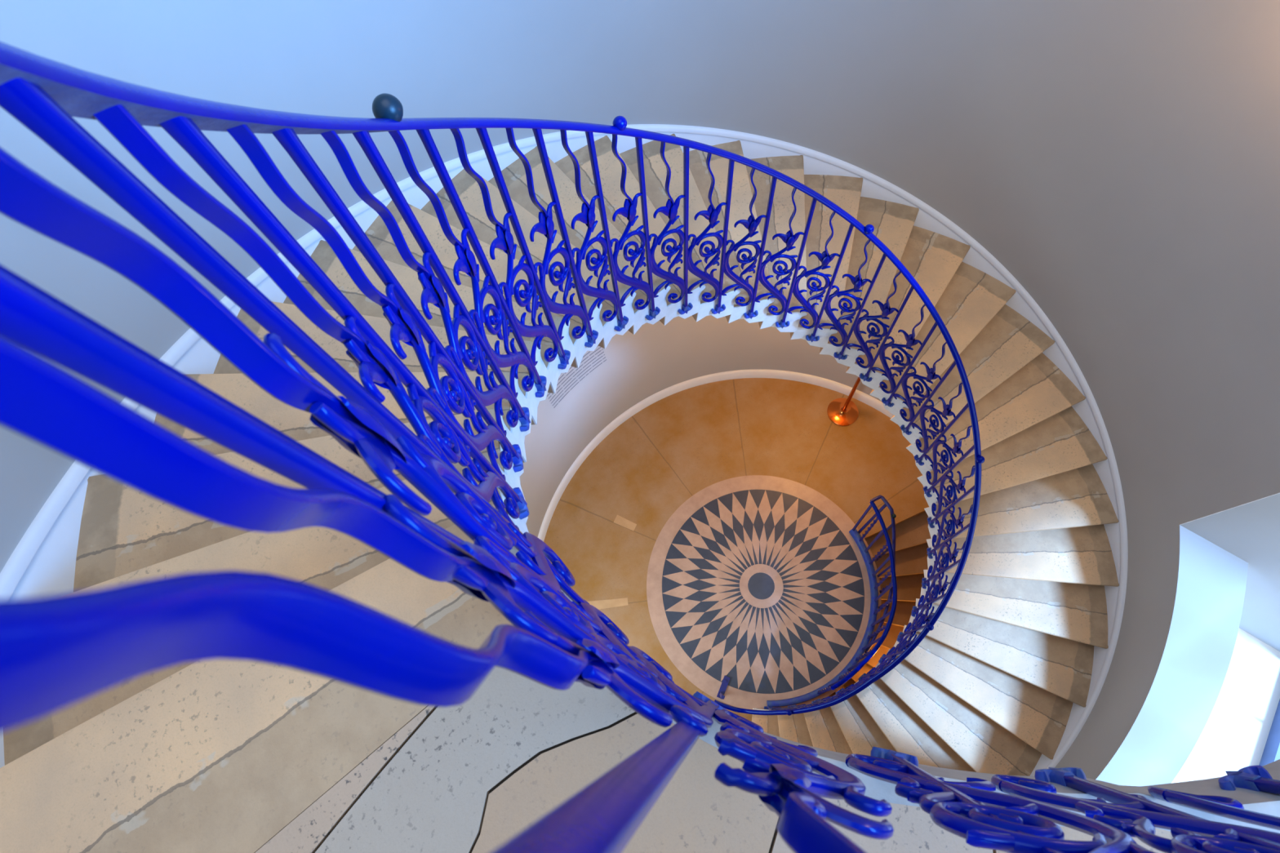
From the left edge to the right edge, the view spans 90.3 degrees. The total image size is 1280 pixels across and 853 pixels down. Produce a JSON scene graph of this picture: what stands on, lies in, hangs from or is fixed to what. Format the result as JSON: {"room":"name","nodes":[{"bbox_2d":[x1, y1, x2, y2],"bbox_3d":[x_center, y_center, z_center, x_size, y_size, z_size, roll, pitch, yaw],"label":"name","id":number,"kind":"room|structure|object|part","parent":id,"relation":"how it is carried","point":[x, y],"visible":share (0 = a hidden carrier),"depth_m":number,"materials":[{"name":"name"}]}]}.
{"room":"spiral staircase","nodes":[
{"label":"spiral staircase","id":0,"kind":"room"},
{"bbox_2d":[0,0,1279,779],"bbox_3d":[0.817,0.304,2.981,4.524,10.697,4.524,-32,69,-6],"label":"wall","id":1,"kind":"structure","parent":0,"point":[1120,159],"depth_m":3.13,"materials":[{"name":"paint"}]},
{"bbox_2d":[0,124,1128,776],"bbox_3d":[0.899,0.588,3.711,4.532,5.320,4.532,-32,69,-6],"label":"baseboard","id":2,"kind":"structure","parent":1,"relation":"attached to","point":[42,563],"depth_m":3.63,"materials":[{"name":"paint"}]},
{"bbox_2d":[546,345,605,408],"bbox_3d":[-0.560,-0.477,5.399,0.641,0.511,0.023,-44,71,-11],"label":"wall text","id":3,"kind":"structure","parent":1,"relation":"attached to","point":[597,345],"depth_m":5.51},
{"bbox_2d":[537,368,893,542],"bbox_3d":[0.639,0.923,6.400,4.532,0.150,2.830,-38,70,-9],"label":"baseboard","id":4,"kind":"structure","parent":1,"relation":"attached to","point":[860,396],"depth_m":6.82,"materials":[{"name":"paint"}]},
{"bbox_2d":[1095,493,1279,786],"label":"window reveal","id":5,"kind":"structure","parent":1,"relation":"in","point":[1208,711],"depth_m":3.75,"materials":[{"name":"paint"}]},
{"bbox_2d":[543,377,928,721],"bbox_3d":[0.735,1.291,6.445,3.430,0.220,4.564,33,76,17],"label":"floor","id":6,"kind":"structure","parent":0,"point":[687,442],"depth_m":6.63,"materials":[{"name":"stone"}]},
{"bbox_2d":[587,597,628,609],"bbox_3d":[-0.331,1.749,6.268,0.430,0.004,0.093,-8,68,3],"label":"floor patch","id":7,"kind":"structure","parent":6,"relation":"on","point":[602,604],"depth_m":6.26,"materials":[{"name":"stone"}]},
{"bbox_2d":[613,515,636,530],"bbox_3d":[-0.151,0.994,6.542,0.230,0.004,0.088,23,73,14],"label":"floor patch","id":8,"kind":"structure","parent":6,"relation":"on","point":[619,520],"depth_m":6.54,"materials":[{"name":"stone"}]},
{"bbox_2d":[0,133,1279,852],"bbox_3d":[0.904,0.605,3.755,4.544,5.170,4.544,-32,69,-6],"label":"stone staircase","id":9,"kind":"structure","parent":6,"relation":"on","point":[214,755],"depth_m":1.73,"materials":[{"name":"stone"}]},
{"bbox_2d":[0,41,1279,852],"bbox_3d":[0.852,0.340,3.125,2.148,6.596,2.180,-32,69,-6],"label":"balustrade","id":10,"kind":"object","parent":9,"relation":"attached to","point":[57,652],"visible":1,"depth_m":0.47,"materials":[{"name":"blue metal"}]},
{"bbox_3d":[-0.405,-0.509,1.025,0.048,0.050,0.048,-32,69,-6],"label":"rail knob","id":11,"kind":"part","parent":10,"relation":"part of","materials":[{"name":"teal metal"}]},
{"bbox_3d":[0.778,0.172,2.660,2.023,5.604,2.058,-32,69,-6],"label":"handrail","id":12,"kind":"part","parent":10,"relation":"part of","materials":[{"name":"blue metal"}]},
{"bbox_3d":[-0.059,-0.888,1.865,0.043,0.043,0.043,-32,69,-6],"label":"rail knob","id":13,"kind":"part","parent":10,"relation":"part of","materials":[{"name":"blue metal"}]},
{"bbox_3d":[0.720,2.232,5.422,0.056,1.000,0.200,21,73,14],"label":"post","id":14,"kind":"part","parent":10,"relation":"part of","materials":[{"name":"blue metal"}]},
{"bbox_3d":[1.077,2.063,4.591,0.043,0.043,0.043,-32,69,-6],"label":"rail knob","id":15,"kind":"part","parent":10,"relation":"part of","materials":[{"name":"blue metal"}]},
{"bbox_3d":[0.997,-0.859,2.770,0.043,0.043,0.043,-32,69,-6],"label":"rail knob","id":16,"kind":"part","parent":10,"relation":"part of","materials":[{"name":"blue metal"}]},
{"bbox_3d":[1.758,1.216,3.857,0.043,0.043,0.043,-32,69,-6],"label":"rail knob","id":17,"kind":"part","parent":10,"relation":"part of","materials":[{"name":"blue metal"}]},
{"bbox_3d":[1.797,0.175,3.360,0.043,0.043,0.043,-32,69,-6],"label":"rail knob","id":18,"kind":"part","parent":10,"relation":"part of","materials":[{"name":"blue metal"}]},
{"bbox_3d":[0.652,0.435,1.171,1.930,0.206,0.497,-1,69,6],"label":"edge moulding","id":19,"kind":"part","parent":9,"relation":"part of","materials":[{"name":"stone"}]},
{"bbox_2d":[646,475,881,709],"bbox_3d":[1.177,1.547,6.175,2.237,0.004,2.237,-32,69,-6],"label":"medallion","id":20,"kind":"object","parent":6,"relation":"on","point":[761,583],"visible":0.91,"depth_m":6.16,"materials":[{"name":"beige stone"}]},
{"bbox_2d":[826,377,860,426],"bbox_3d":[2.089,-0.334,6.256,0.320,1.020,0.320,-32,69,-6],"label":"stanchion","id":21,"kind":"object","parent":6,"relation":"on","point":[841,411],"visible":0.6,"depth_m":6.68,"materials":[{"name":"orange metal"}]},
{"bbox_3d":[2.089,-0.333,6.259,0.044,0.895,0.044,-32,69,-6],"label":"post","id":22,"kind":"part","parent":21,"relation":"part of","materials":[{"name":"orange metal"}]},
{"bbox_2d":[828,511,930,697],"bbox_3d":[2.000,3.029,7.201,4.440,2.810,2.131,-32,69,-6],"label":"staircase","id":23,"kind":"structure","parent":6,"relation":"on","point":[912,535],"depth_m":6.46,"materials":[{"name":"stone"}]},
{"bbox_2d":[766,494,897,706],"bbox_3d":[1.931,1.982,6.265,0.663,2.666,1.953,26,74,15],"label":"guard railing","id":24,"kind":"object","parent":23,"relation":"on","point":[846,673],"visible":0.94,"depth_m":5.68,"materials":[{"name":"blue metal"}]},
{"bbox_3d":[1.886,1.392,5.167,0.347,0.197,1.554,14,71,12],"label":"rail","id":25,"kind":"part","parent":24,"relation":"part of","materials":[{"name":"blue metal"}]},
{"bbox_3d":[1.977,1.696,5.794,0.456,1.593,1.774,16,71,12],"label":"rail","id":26,"kind":"part","parent":24,"relation":"part of","materials":[{"name":"blue metal"}]},
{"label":"wall window","id":27,"kind":"structure","parent":0,"visible":0},
{"bbox_2d":[1258,699,1279,766],"bbox_3d":[3.383,1.705,1.840,0.070,4.230,2.458,29,75,16],"label":"window","id":28,"kind":"structure","parent":27,"relation":"attached to","point":[1271,753],"depth_m":3.92,"materials":[{"name":"glass"}]}
]}

